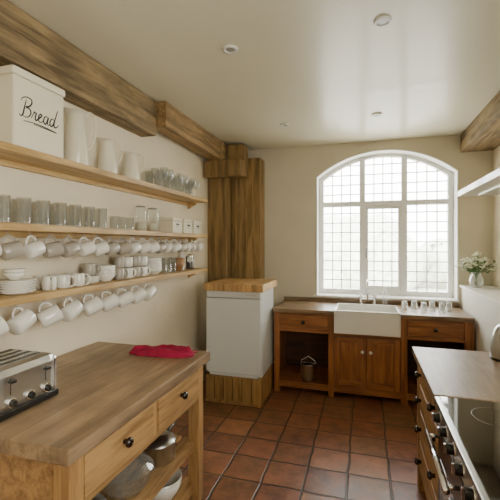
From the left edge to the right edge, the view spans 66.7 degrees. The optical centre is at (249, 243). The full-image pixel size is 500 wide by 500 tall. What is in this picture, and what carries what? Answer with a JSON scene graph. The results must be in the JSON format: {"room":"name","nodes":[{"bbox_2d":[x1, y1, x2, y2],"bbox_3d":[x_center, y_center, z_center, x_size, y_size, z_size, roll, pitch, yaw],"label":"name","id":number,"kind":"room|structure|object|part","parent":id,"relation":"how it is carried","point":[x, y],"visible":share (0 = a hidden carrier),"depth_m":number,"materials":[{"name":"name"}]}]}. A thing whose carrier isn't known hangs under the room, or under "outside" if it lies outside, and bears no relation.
{"room":"kitchen","nodes":[
{"label":"kitchen","id":0,"kind":"room"},
{"bbox_2d":[0,101,208,379],"bbox_3d":[-1.357,0.201,2.081,0.200,2.770,6.800,0,0,17],"label":"wall","id":1,"kind":"structure","parent":0,"point":[176,315],"depth_m":2.89,"materials":[{"name":"beige paint"}]},
{"bbox_2d":[0,141,207,208],"bbox_3d":[-1.032,-0.417,2.427,0.219,0.106,3.350,0,0,17],"label":"wall shelf","id":2,"kind":"object","parent":1,"relation":"attached to","point":[11,155],"visible":1,"depth_m":2.35,"materials":[{"name":"brown wood"}]},
{"bbox_2d":[0,64,64,157],"bbox_3d":[-1.170,-0.678,1.988,0.200,0.415,0.334,0,0,17],"label":"bin","id":3,"kind":"object","parent":2,"relation":"on","point":[31,107],"visible":0.99,"depth_m":1.90,"materials":[{"name":"white metal"}]},
{"bbox_2d":[63,107,96,165],"bbox_3d":[-1.064,-0.651,2.348,0.148,0.361,0.168,0,0,33],"label":"jug","id":4,"kind":"object","parent":2,"relation":"on","point":[76,149],"visible":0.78,"depth_m":2.29,"materials":[{"name":"white ceramic"}]},
{"bbox_2d":[96,137,122,173],"bbox_3d":[-0.976,-0.599,2.623,0.132,0.256,0.150,0,0,33],"label":"jug","id":5,"kind":"object","parent":2,"relation":"on","point":[107,161],"visible":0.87,"depth_m":2.57,"materials":[{"name":"white ceramic"}]},
{"bbox_2d":[121,151,144,179],"bbox_3d":[-0.898,-0.583,2.882,0.136,0.225,0.154,0,0,29],"label":"jug","id":6,"kind":"object","parent":2,"relation":"on","point":[130,168],"visible":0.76,"depth_m":2.83,"materials":[{"name":"white ceramic"}]},
{"bbox_2d":[0,222,207,241],"bbox_3d":[-1.032,-0.047,2.427,0.219,0.106,3.350,0,0,17],"label":"wall shelf","id":7,"kind":"object","parent":1,"relation":"attached to","point":[18,230],"visible":0.88,"depth_m":2.32,"materials":[{"name":"brown wood"}]},
{"bbox_2d":[0,231,24,260],"bbox_3d":[-1.153,0.008,1.835,0.082,0.143,0.103,0,0,36],"label":"coffee mug","id":8,"kind":"object","parent":7,"relation":"hanging from","point":[15,249],"visible":0.93,"depth_m":1.81,"materials":[{"name":"beige ceramic"}]},
{"bbox_2d":[16,197,31,221],"bbox_3d":[-1.133,-0.166,1.905,0.068,0.130,0.068,0,0,17],"label":"drinking glass","id":9,"kind":"object","parent":7,"relation":"on","point":[16,197],"visible":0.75,"depth_m":1.90,"materials":[{"name":"clear glass"}]},
{"bbox_2d":[23,232,45,259],"bbox_3d":[-1.121,0.008,1.964,0.082,0.143,0.107,0,0,16],"label":"coffee mug","id":10,"kind":"object","parent":7,"relation":"hanging from","point":[36,248],"visible":0.95,"depth_m":1.94,"materials":[{"name":"white ceramic"}]},
{"bbox_2d":[36,200,49,224],"bbox_3d":[-1.099,-0.166,2.018,0.068,0.130,0.068,0,0,17],"label":"drinking glass","id":11,"kind":"object","parent":7,"relation":"on","point":[36,200],"visible":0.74,"depth_m":2.02,"materials":[{"name":"clear glass"}]},
{"bbox_2d":[43,232,63,258],"bbox_3d":[-1.079,0.008,2.078,0.082,0.143,0.103,0,0,39],"label":"coffee mug","id":12,"kind":"object","parent":7,"relation":"hanging from","point":[53,249],"visible":0.82,"depth_m":2.05,"materials":[{"name":"beige ceramic"}]},
{"bbox_2d":[61,235,79,257],"bbox_3d":[-1.047,0.008,2.202,0.082,0.143,0.103,0,0,20],"label":"coffee mug","id":13,"kind":"object","parent":7,"relation":"hanging from","point":[72,248],"visible":0.86,"depth_m":2.17,"materials":[{"name":"white ceramic"}]},
{"bbox_2d":[77,234,95,256],"bbox_3d":[-1.006,0.008,2.327,0.082,0.143,0.107,0,0,27],"label":"coffee mug","id":14,"kind":"object","parent":7,"relation":"hanging from","point":[88,247],"visible":0.92,"depth_m":2.30,"materials":[{"name":"white ceramic"}]},
{"bbox_2d":[92,234,109,255],"bbox_3d":[-0.966,0.008,2.446,0.082,0.143,0.107,0,0,39],"label":"coffee mug","id":15,"kind":"object","parent":7,"relation":"hanging from","point":[102,247],"visible":0.79,"depth_m":2.42,"materials":[{"name":"white ceramic"}]},
{"bbox_2d":[105,235,119,255],"bbox_3d":[-0.937,0.008,2.567,0.082,0.143,0.103,0,0,21],"label":"coffee mug","id":16,"kind":"object","parent":7,"relation":"hanging from","point":[114,247],"visible":0.78,"depth_m":2.54,"materials":[{"name":"white ceramic"}]},
{"bbox_2d":[117,238,131,254],"bbox_3d":[-0.895,0.008,2.685,0.082,0.143,0.103,0,0,40],"label":"coffee mug","id":17,"kind":"object","parent":7,"relation":"hanging from","point":[125,247],"visible":0.78,"depth_m":2.66,"materials":[{"name":"white ceramic"}]},
{"bbox_2d":[128,235,141,254],"bbox_3d":[-0.860,0.008,2.814,0.082,0.143,0.107,0,0,24],"label":"coffee mug","id":18,"kind":"object","parent":7,"relation":"hanging from","point":[136,246],"visible":0.74,"depth_m":2.79,"materials":[{"name":"white ceramic"}]},
{"bbox_2d":[135,206,146,230],"bbox_3d":[-0.861,-0.201,2.997,0.090,0.200,0.090,0,0,17],"label":"storage jar","id":19,"kind":"object","parent":7,"relation":"on","point":[141,226],"visible":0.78,"depth_m":2.96,"materials":[{"name":"clear glass"}]},
{"bbox_2d":[138,236,151,253],"bbox_3d":[-0.819,0.008,2.933,0.082,0.143,0.107,0,0,39],"label":"coffee mug","id":20,"kind":"object","parent":7,"relation":"hanging from","point":[146,246],"visible":0.74,"depth_m":2.91,"materials":[{"name":"white ceramic"}]},
{"bbox_2d":[147,208,158,230],"bbox_3d":[-0.809,-0.201,3.169,0.100,0.200,0.100,0,0,17],"label":"storage jar","id":21,"kind":"object","parent":7,"relation":"on","point":[150,226],"visible":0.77,"depth_m":3.13,"materials":[{"name":"clear glass"}]},
{"bbox_2d":[147,236,159,253],"bbox_3d":[-0.782,0.008,3.054,0.082,0.143,0.107,0,0,38],"label":"coffee mug","id":22,"kind":"object","parent":7,"relation":"hanging from","point":[155,245],"visible":0.69,"depth_m":3.03,"materials":[{"name":"white ceramic"}]},
{"bbox_2d":[155,236,166,252],"bbox_3d":[-0.752,0.008,3.174,0.082,0.143,0.103,0,0,25],"label":"coffee mug","id":23,"kind":"object","parent":7,"relation":"hanging from","point":[163,246],"visible":0.62,"depth_m":3.15,"materials":[{"name":"white ceramic"}]},
{"bbox_2d":[164,238,172,252],"bbox_3d":[-0.720,0.008,3.302,0.082,0.143,0.107,0,0,9],"label":"coffee mug","id":24,"kind":"object","parent":7,"relation":"hanging from","point":[169,244],"visible":0.74,"depth_m":3.27,"materials":[{"name":"white ceramic"}]},
{"bbox_2d":[159,217,181,232],"bbox_3d":[-0.714,-0.168,3.459,0.159,0.135,0.176,0,0,17],"label":"tin","id":25,"kind":"object","parent":7,"relation":"on","point":[171,224],"visible":0.88,"depth_m":3.39,"materials":[{"name":"white metal"}]},
{"bbox_2d":[170,237,181,252],"bbox_3d":[-0.673,0.008,3.419,0.082,0.143,0.107,0,0,37],"label":"coffee mug","id":26,"kind":"object","parent":7,"relation":"hanging from","point":[177,246],"visible":0.83,"depth_m":3.40,"materials":[{"name":"white ceramic"}]},
{"bbox_2d":[177,239,187,252],"bbox_3d":[-0.640,0.008,3.538,0.082,0.143,0.103,0,0,33],"label":"coffee mug","id":27,"kind":"object","parent":7,"relation":"hanging from","point":[184,245],"visible":0.57,"depth_m":3.52,"materials":[{"name":"white ceramic"}]},
{"bbox_2d":[182,219,192,233],"bbox_3d":[-0.651,-0.168,3.670,0.159,0.135,0.176,0,0,17],"label":"tin","id":28,"kind":"object","parent":7,"relation":"on","point":[186,224],"visible":0.56,"depth_m":3.62,"materials":[{"name":"beige metal"}]},
{"bbox_2d":[184,239,192,251],"bbox_3d":[-0.606,0.008,3.666,0.082,0.143,0.107,0,0,17],"label":"coffee mug","id":29,"kind":"object","parent":7,"relation":"hanging from","point":[189,244],"visible":0.66,"depth_m":3.65,"materials":[{"name":"white ceramic"}]},
{"bbox_2d":[190,240,196,251],"bbox_3d":[-0.575,0.008,3.788,0.082,0.143,0.107,0,0,4],"label":"coffee mug","id":30,"kind":"object","parent":7,"relation":"hanging from","point":[194,244],"visible":0.63,"depth_m":3.75,"materials":[{"name":"white ceramic"}]},
{"bbox_2d":[192,220,200,233],"bbox_3d":[-0.590,-0.168,3.871,0.159,0.135,0.176,0,0,17],"label":"tin","id":31,"kind":"object","parent":7,"relation":"on","point":[196,225],"visible":0.59,"depth_m":3.82,"materials":[{"name":"beige metal"}]},
{"bbox_2d":[195,239,203,251],"bbox_3d":[-0.532,0.008,3.909,0.082,0.143,0.107,0,0,19],"label":"coffee mug","id":32,"kind":"object","parent":7,"relation":"hanging from","point":[200,246],"visible":0.8,"depth_m":3.88,"materials":[{"name":"white ceramic"}]},
{"bbox_2d":[0,268,207,307],"bbox_3d":[-1.032,0.306,2.427,0.219,0.106,3.350,0,0,17],"label":"wall shelf","id":33,"kind":"object","parent":1,"relation":"attached to","point":[38,295],"visible":0.9,"depth_m":2.26,"materials":[{"name":"brown wood"}]},
{"bbox_2d":[0,316,8,335],"bbox_3d":[-1.172,0.368,1.722,0.094,0.157,0.131,0,0,36],"label":"coffee mug","id":34,"kind":"object","parent":33,"relation":"hanging from","point":[4,328],"visible":1,"depth_m":1.72,"materials":[{"name":"white ceramic"}]},
{"bbox_2d":[0,278,35,294],"bbox_3d":[-1.184,0.216,1.924,0.180,0.072,0.180,0,0,17],"label":"plate stack","id":35,"kind":"object","parent":33,"relation":"on","point":[21,286],"visible":1,"depth_m":1.87,"materials":[{"name":"white ceramic"}]},
{"bbox_2d":[3,268,25,279],"bbox_3d":[-1.187,0.152,1.915,0.100,0.053,0.100,0,0,17],"label":"bowls","id":36,"kind":"object","parent":35,"relation":"on","point":[15,273],"visible":1,"depth_m":1.89,"materials":[{"name":"white ceramic"}]},
{"bbox_2d":[6,305,36,334],"bbox_3d":[-1.136,0.368,1.886,0.094,0.157,0.131,0,0,13],"label":"coffee mug","id":37,"kind":"object","parent":33,"relation":"hanging from","point":[25,318],"visible":0.96,"depth_m":1.85,"materials":[{"name":"white ceramic"}]},
{"bbox_2d":[34,275,48,289],"bbox_3d":[-1.184,0.215,2.146,0.103,0.075,0.076,0,0,25],"label":"tea cup","id":38,"kind":"object","parent":33,"relation":"on","point":[38,277],"visible":0.49,"depth_m":2.10,"materials":[{"name":"white ceramic"}]},
{"bbox_2d":[41,276,56,290],"bbox_3d":[-1.091,0.215,2.084,0.103,0.075,0.076,0,0,19],"label":"tea cup","id":39,"kind":"object","parent":33,"relation":"on","point":[48,283],"visible":1,"depth_m":2.06,"materials":[{"name":"white ceramic"}]},
{"bbox_2d":[36,300,63,327],"bbox_3d":[-1.071,0.368,2.033,0.131,0.157,0.094,0,0,-40],"label":"coffee mug","id":40,"kind":"object","parent":33,"relation":"hanging from","point":[52,314],"visible":0.99,"depth_m":2.00,"materials":[{"name":"white ceramic"}]},
{"bbox_2d":[56,274,76,288],"bbox_3d":[-1.064,0.215,2.192,0.103,0.075,0.076,0,0,-38],"label":"tea cup","id":41,"kind":"object","parent":33,"relation":"on","point":[63,280],"visible":0.97,"depth_m":2.15,"materials":[{"name":"white ceramic"}]},
{"bbox_2d":[60,296,82,321],"bbox_3d":[-1.038,0.368,2.201,0.094,0.157,0.131,0,0,17],"label":"coffee mug","id":42,"kind":"object","parent":33,"relation":"hanging from","point":[73,308],"visible":0.97,"depth_m":2.17,"materials":[{"name":"white ceramic"}]},
{"bbox_2d":[71,273,90,285],"bbox_3d":[-1.030,0.215,2.309,0.076,0.075,0.103,0,0,44],"label":"tea cup","id":43,"kind":"object","parent":33,"relation":"on","point":[80,277],"visible":0.91,"depth_m":2.28,"materials":[{"name":"white ceramic"}]},
{"bbox_2d":[85,275,99,283],"bbox_3d":[-1.030,0.228,2.437,0.124,0.048,0.124,0,0,17],"label":"tea cup","id":44,"kind":"object","parent":33,"relation":"on","point":[94,279],"visible":0.56,"depth_m":2.40,"materials":[{"name":"white ceramic"}]},
{"bbox_2d":[83,263,101,275],"bbox_3d":[-1.019,0.163,2.446,0.103,0.080,0.076,0,0,-41],"label":"tea cup","id":45,"kind":"object","parent":44,"relation":"on","point":[88,268],"visible":0.82,"depth_m":2.41,"materials":[{"name":"white ceramic"}]},
{"bbox_2d":[82,293,103,316],"bbox_3d":[-0.979,0.368,2.353,0.094,0.157,0.131,0,0,40],"label":"coffee mug","id":46,"kind":"object","parent":33,"relation":"hanging from","point":[94,304],"visible":0.93,"depth_m":2.32,"materials":[{"name":"white ceramic"}]},
{"bbox_2d":[96,265,115,281],"bbox_3d":[-0.985,0.198,2.585,0.140,0.109,0.140,0,0,17],"label":"bowls","id":47,"kind":"object","parent":33,"relation":"on","point":[108,273],"visible":0.88,"depth_m":2.54,"materials":[{"name":"white ceramic"}]},
{"bbox_2d":[101,289,119,311],"bbox_3d":[-0.929,0.368,2.509,0.131,0.157,0.094,0,0,-44],"label":"coffee mug","id":48,"kind":"object","parent":33,"relation":"hanging from","point":[110,301],"visible":0.81,"depth_m":2.48,"materials":[{"name":"white ceramic"}]},
{"bbox_2d":[114,268,127,279],"bbox_3d":[-0.933,0.212,2.730,0.076,0.080,0.103,0,0,9],"label":"tea cup","id":49,"kind":"object","parent":33,"relation":"on","point":[120,272],"visible":0.87,"depth_m":2.69,"materials":[{"name":"white ceramic"}]},
{"bbox_2d":[114,257,124,267],"bbox_3d":[-0.945,0.131,2.725,0.103,0.080,0.076,0,0,42],"label":"tea cup","id":50,"kind":"object","parent":49,"relation":"on","point":[119,262],"visible":0.94,"depth_m":2.68,"materials":[{"name":"white ceramic"}]},
{"bbox_2d":[117,287,134,307],"bbox_3d":[-0.881,0.368,2.666,0.131,0.157,0.094,0,0,-43],"label":"coffee mug","id":51,"kind":"object","parent":33,"relation":"hanging from","point":[126,297],"visible":0.73,"depth_m":2.64,"materials":[{"name":"white ceramic"}]},
{"bbox_2d":[125,268,135,278],"bbox_3d":[-0.904,0.215,2.825,0.076,0.075,0.103,0,0,9],"label":"tea cup","id":52,"kind":"object","parent":33,"relation":"on","point":[130,270],"visible":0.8,"depth_m":2.79,"materials":[{"name":"white ceramic"}]},
{"bbox_2d":[125,257,132,266],"bbox_3d":[-0.916,0.134,2.821,0.103,0.075,0.076,0,0,42],"label":"tea cup","id":53,"kind":"object","parent":52,"relation":"on","point":[128,260],"visible":0.85,"depth_m":2.78,"materials":[{"name":"white ceramic"}]},
{"bbox_2d":[130,266,143,276],"bbox_3d":[-0.875,0.212,2.921,0.076,0.080,0.103,0,0,9],"label":"tea cup","id":54,"kind":"object","parent":33,"relation":"on","point":[138,269],"visible":0.77,"depth_m":2.88,"materials":[{"name":"white ceramic"}]},
{"bbox_2d":[130,256,140,266],"bbox_3d":[-0.887,0.131,2.917,0.103,0.080,0.076,0,0,42],"label":"tea cup","id":55,"kind":"object","parent":54,"relation":"on","point":[136,259],"visible":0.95,"depth_m":2.88,"materials":[{"name":"white ceramic"}]},
{"bbox_2d":[131,285,146,303],"bbox_3d":[-0.836,0.368,2.827,0.094,0.157,0.131,0,0,39],"label":"coffee mug","id":56,"kind":"object","parent":33,"relation":"hanging from","point":[139,294],"visible":0.73,"depth_m":2.80,"materials":[{"name":"white ceramic"}]},
{"bbox_2d":[140,266,149,275],"bbox_3d":[-0.846,0.215,3.017,0.076,0.075,0.103,0,0,9],"label":"tea cup","id":57,"kind":"object","parent":33,"relation":"on","point":[145,268],"visible":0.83,"depth_m":2.99,"materials":[{"name":"white ceramic"}]},
{"bbox_2d":[140,256,147,265],"bbox_3d":[-0.858,0.134,3.013,0.103,0.075,0.076,0,0,42],"label":"tea cup","id":58,"kind":"object","parent":57,"relation":"on","point":[144,259],"visible":0.86,"depth_m":2.97,"materials":[{"name":"white ceramic"}]},
{"bbox_2d":[144,283,156,300],"bbox_3d":[-0.798,0.368,2.990,0.094,0.157,0.131,0,0,19],"label":"coffee mug","id":59,"kind":"object","parent":33,"relation":"hanging from","point":[151,290],"visible":0.8,"depth_m":2.96,"materials":[{"name":"white ceramic"}]},
{"bbox_2d":[147,257,161,274],"bbox_3d":[-0.809,0.182,3.169,0.150,0.140,0.150,0,0,17],"label":"bowls","id":60,"kind":"object","parent":33,"relation":"on","point":[154,263],"visible":0.78,"depth_m":3.11,"materials":[{"name":"white ceramic"}]},
{"bbox_2d":[170,258,184,270],"bbox_3d":[-0.684,0.193,3.581,0.140,0.120,0.140,0,0,17],"label":"bowls","id":61,"kind":"object","parent":33,"relation":"on","point":[177,264],"visible":0.92,"depth_m":3.53,"materials":[{"name":"brown ceramic"}]},
{"bbox_2d":[177,252,184,269],"bbox_3d":[-0.675,0.163,3.714,0.074,0.180,0.074,0,0,17],"label":"ceramic bottle","id":62,"kind":"object","parent":33,"relation":"on","point":[180,255],"visible":0.43,"depth_m":3.69,"materials":[{"name":"white ceramic"}]},
{"bbox_2d":[186,254,193,268],"bbox_3d":[-0.624,0.156,3.885,0.080,0.193,0.122,0,0,17],"label":"cafetiere","id":63,"kind":"object","parent":33,"relation":"on","point":[189,264],"visible":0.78,"depth_m":3.87,"materials":[{"name":"silver metal"}]},
{"bbox_2d":[232,158,264,278],"bbox_3d":[-0.020,0.276,4.695,0.358,2.620,0.218,0,0,17],"label":"panelling","id":64,"kind":"object","parent":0,"point":[248,194],"depth_m":4.60,"materials":[{"name":"brown wood"}]},
{"bbox_2d":[9,0,499,151],"bbox_3d":[0.223,-1.234,1.604,3.500,0.100,6.800,0,0,17],"label":"ceiling","id":65,"kind":"structure","parent":0,"point":[322,69],"depth_m":2.45,"materials":[{"name":"paint"}]},
{"bbox_2d":[0,0,156,136],"bbox_3d":[-1.477,-1.038,1.075,0.149,0.289,4.385,0,0,17],"label":"ceiling beam","id":66,"kind":"structure","parent":65,"relation":"attached to","point":[26,43],"depth_m":2.26,"materials":[{"name":"brown wood"}]},
{"bbox_2d":[156,101,220,159],"bbox_3d":[-0.584,-1.076,3.757,0.150,0.214,1.255,0,0,17],"label":"ceiling beam","id":67,"kind":"structure","parent":65,"relation":"attached to","point":[172,123],"depth_m":3.52,"materials":[{"name":"brown wood"}]},
{"bbox_2d":[223,45,237,53],"bbox_3d":[-0.119,-1.177,2.303,0.092,0.012,0.092,0,0,17],"label":"recessed light","id":68,"kind":"object","parent":65,"relation":"in","point":[228,49],"visible":1,"depth_m":2.30,"materials":[{"name":"white plastic"}]},
{"bbox_2d":[280,123,288,126],"bbox_3d":[0.342,-1.177,3.762,0.092,0.012,0.092,0,0,17],"label":"recessed light","id":69,"kind":"object","parent":65,"relation":"in","point":[281,124],"visible":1,"depth_m":3.75,"materials":[{"name":"white plastic"}]},
{"bbox_2d":[372,112,381,116],"bbox_3d":[1.155,-1.177,3.464,0.092,0.012,0.092,0,0,17],"label":"recessed light","id":70,"kind":"object","parent":65,"relation":"in","point":[377,114],"visible":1,"depth_m":3.46,"materials":[{"name":"white plastic"}]},
{"bbox_2d":[373,15,391,26],"bbox_3d":[0.702,-1.177,2.013,0.092,0.012,0.092,0,0,17],"label":"recessed light","id":71,"kind":"object","parent":65,"relation":"in","point":[381,21],"visible":1,"depth_m":2.01,"materials":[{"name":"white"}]},
{"bbox_2d":[460,91,499,151],"bbox_3d":[1.530,-1.086,1.109,0.309,0.194,6.188,0,0,17],"label":"ceiling beam","id":72,"kind":"structure","parent":65,"relation":"attached to","point":[483,133],"depth_m":3.50,"materials":[{"name":"brown wood"}]},
{"bbox_2d":[137,378,426,499],"bbox_3d":[0.223,1.636,1.604,3.500,0.100,6.800,0,0,17],"label":"floor","id":73,"kind":"structure","parent":0,"point":[300,444],"depth_m":2.96,"materials":[{"name":"tile"}]},
{"bbox_2d":[0,342,209,499],"bbox_3d":[-0.827,1.133,1.958,0.855,0.905,1.210,0,0,17],"label":"kitchen table","id":74,"kind":"object","parent":73,"relation":"on","point":[111,403],"visible":0.96,"depth_m":1.68,"materials":[{"name":"brown wood"}]},
{"bbox_2d":[0,348,57,421],"bbox_3d":[-1.029,0.579,1.601,0.295,0.204,0.320,0,0,17],"label":"toaster","id":75,"kind":"object","parent":74,"relation":"on","point":[27,378],"visible":1,"depth_m":1.57,"materials":[{"name":"metal"}]},
{"bbox_2d":[91,493,106,499],"bbox_3d":[-0.755,1.131,1.612,0.353,0.175,0.206,0,0,37],"label":"saucepan","id":76,"kind":"object","parent":74,"relation":"on","point":[99,496],"visible":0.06,"depth_m":1.62,"materials":[{"name":"metal"}]},
{"bbox_2d":[102,451,153,499],"bbox_3d":[-0.614,1.119,1.877,0.270,0.200,0.270,0,0,17],"label":"casserole","id":77,"kind":"object","parent":74,"relation":"on","point":[146,478],"visible":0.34,"depth_m":1.82,"materials":[{"name":"silver metal"}]},
{"bbox_2d":[139,421,176,467],"bbox_3d":[-0.512,1.141,2.237,0.206,0.155,0.353,0,0,12],"label":"saucepan","id":78,"kind":"object","parent":74,"relation":"on","point":[161,450],"visible":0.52,"depth_m":2.09,"materials":[{"name":"metal"}]},
{"bbox_2d":[129,344,197,357],"bbox_3d":[-0.535,0.651,2.357,0.418,0.058,0.160,0,0,14],"label":"cloth","id":79,"kind":"object","parent":74,"relation":"on","point":[161,351],"visible":1,"depth_m":2.31,"materials":[{"name":"fabric"}]},
{"bbox_2d":[151,468,181,499],"bbox_3d":[-0.506,1.409,2.200,0.220,0.130,0.220,0,0,17],"label":"mixing bowl","id":80,"kind":"object","parent":74,"relation":"on","point":[171,487],"visible":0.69,"depth_m":2.14,"materials":[{"name":"white ceramic"}]},
{"bbox_2d":[208,178,231,371],"bbox_3d":[-0.336,0.311,4.697,0.239,2.550,0.398,0,0,17],"label":"timber post","id":81,"kind":"object","parent":73,"relation":"on","point":[219,189],"visible":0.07,"depth_m":4.51,"materials":[{"name":"brown wood"}]},
{"bbox_3d":[-0.336,0.311,4.697,0.239,2.550,0.398,0,0,17],"label":"post","id":82,"kind":"part","parent":81,"relation":"part of","materials":[{"name":"brown wood"}]},
{"bbox_2d":[204,141,247,178],"bbox_3d":[-0.280,-0.978,4.487,0.450,0.409,0.310,0,0,17],"label":"corbel","id":83,"kind":"object","parent":81,"relation":"on","point":[235,166],"depth_m":4.38,"materials":[{"name":"brown wood"}]},
{"bbox_2d":[205,363,273,407],"bbox_3d":[-0.092,1.455,4.039,0.580,0.262,0.580,0,0,17],"label":"plinth","id":84,"kind":"object","parent":73,"relation":"on","point":[251,392],"depth_m":3.78,"materials":[{"name":"brown wood"}]},
{"bbox_2d":[206,288,272,378],"bbox_3d":[-0.092,0.896,4.039,0.570,0.851,0.560,0,0,17],"label":"fridge","id":85,"kind":"object","parent":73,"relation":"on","point":[239,325],"visible":0.82,"depth_m":3.78,"materials":[{"name":"metal"}]},
{"bbox_2d":[204,278,276,292],"bbox_3d":[-0.082,0.431,4.036,0.620,0.075,0.620,0,0,17],"label":"block","id":86,"kind":"object","parent":85,"relation":"on","point":[225,284],"visible":1,"depth_m":3.79,"materials":[{"name":"brown wood"}]},
{"bbox_2d":[273,296,474,405],"bbox_3d":[1.251,1.113,4.086,1.923,0.945,0.630,0,0,17],"label":"base cabinet","id":87,"kind":"object","parent":73,"relation":"on","point":[378,366],"visible":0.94,"depth_m":3.92,"materials":[{"name":"brown wood"}]},
{"bbox_2d":[300,356,315,381],"bbox_3d":[0.627,1.330,4.083,0.173,0.260,0.173,0,0,17],"label":"pail","id":88,"kind":"object","parent":87,"relation":"in","point":[308,367],"visible":1,"depth_m":4.02,"materials":[{"name":"silver metal"}]},
{"bbox_2d":[334,303,400,336],"bbox_3d":[1.227,0.788,4.004,0.635,0.235,0.495,0,0,17],"label":"sink","id":89,"kind":"object","parent":87,"relation":"in","point":[358,319],"visible":1,"depth_m":3.79,"materials":[{"name":"white ceramic"}]},
{"bbox_2d":[358,279,376,304],"bbox_3d":[1.326,0.540,4.288,0.174,0.291,0.174,0,0,-28],"label":"tap","id":90,"kind":"object","parent":87,"relation":"on","point":[367,280],"visible":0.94,"depth_m":4.29,"materials":[{"name":"silver metal"}]},
{"bbox_2d":[412,347,499,499],"bbox_3d":[1.281,1.133,2.026,0.689,0.905,0.850,0,0,17],"label":"base cabinet","id":91,"kind":"object","parent":73,"relation":"on","point":[463,374],"depth_m":2.08,"materials":[{"name":"brown wood"}]},
{"bbox_2d":[490,324,499,361],"bbox_3d":[1.510,0.541,2.228,0.170,0.279,0.192,0,0,9],"label":"kettle","id":92,"kind":"object","parent":91,"relation":"on","point":[495,339],"visible":1,"depth_m":2.22,"materials":[{"name":"silver plastic"}]},
{"bbox_2d":[424,396,499,499],"bbox_3d":[0.997,1.131,1.159,0.731,0.909,0.955,0,0,17],"label":"range cooker","id":93,"kind":"object","parent":73,"relation":"on","point":[467,461],"visible":1,"depth_m":1.36,"materials":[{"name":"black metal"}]},
{"bbox_2d":[226,135,492,362],"bbox_3d":[1.236,0.201,4.615,3.300,2.770,0.350,0,0,17],"label":"wall","id":94,"kind":"structure","parent":0,"point":[291,173],"depth_m":4.58,"materials":[{"name":"paint"}]},
{"bbox_2d":[313,295,458,301],"bbox_3d":[1.533,0.621,4.414,1.563,0.019,0.198,0,0,17],"label":"sill","id":95,"kind":"structure","parent":94,"relation":"attached to","point":[335,296],"depth_m":4.29,"materials":[{"name":"white paint"}]},
{"bbox_2d":[316,149,457,299],"bbox_3d":[1.562,-0.236,4.457,1.529,1.689,0.244,0,0,17],"label":"window","id":96,"kind":"structure","parent":94,"relation":"in","point":[400,291],"depth_m":4.46,"materials":[{"name":"paint"}]},
{"bbox_2d":[461,145,499,351],"bbox_3d":[1.630,0.201,1.075,0.500,2.770,6.200,0,0,17],"label":"wall","id":97,"kind":"structure","parent":0,"point":[486,313],"depth_m":3.62,"materials":[{"name":"beige paint"}]},
{"bbox_2d":[458,168,499,196],"bbox_3d":[1.459,-0.423,1.549,0.698,0.222,1.910,0,0,17],"label":"extractor hood","id":98,"kind":"object","parent":97,"relation":"attached to","point":[488,185],"visible":1,"depth_m":2.18,"materials":[{"name":"white metal"}]},
{"bbox_2d":[459,285,499,304],"bbox_3d":[1.524,0.453,1.106,0.319,0.024,6.199,0,0,17],"label":"trim","id":99,"kind":"structure","parent":97,"relation":"attached to","point":[491,293],"depth_m":3.53,"materials":[{"name":"white paint"}]},
{"bbox_2d":[454,252,497,287],"bbox_3d":[2.268,0.260,3.851,0.355,0.362,0.378,0,0,-8],"label":"flower vase","id":100,"kind":"object","parent":99,"relation":"on","point":[472,266],"visible":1,"depth_m":3.82,"materials":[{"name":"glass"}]},
{"label":"outside","id":101,"kind":"structure","parent":0,"visible":0},
{"bbox_2d":[410,288,446,291],"bbox_3d":[9.408,1.986,31.161,60.000,0.200,54.900,0,0,17],"label":"ground","id":102,"kind":"structure","parent":101,"point":[418,289],"depth_m":15.75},
{"bbox_2d":[324,214,446,289],"bbox_3d":[6.488,0.682,15.949,18.843,5.176,7.425,0,0,17],"label":"hedge","id":103,"kind":"object","parent":102,"relation":"on","point":[355,227],"visible":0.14,"depth_m":14.80,"materials":[{"name":"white plant"}]}
]}

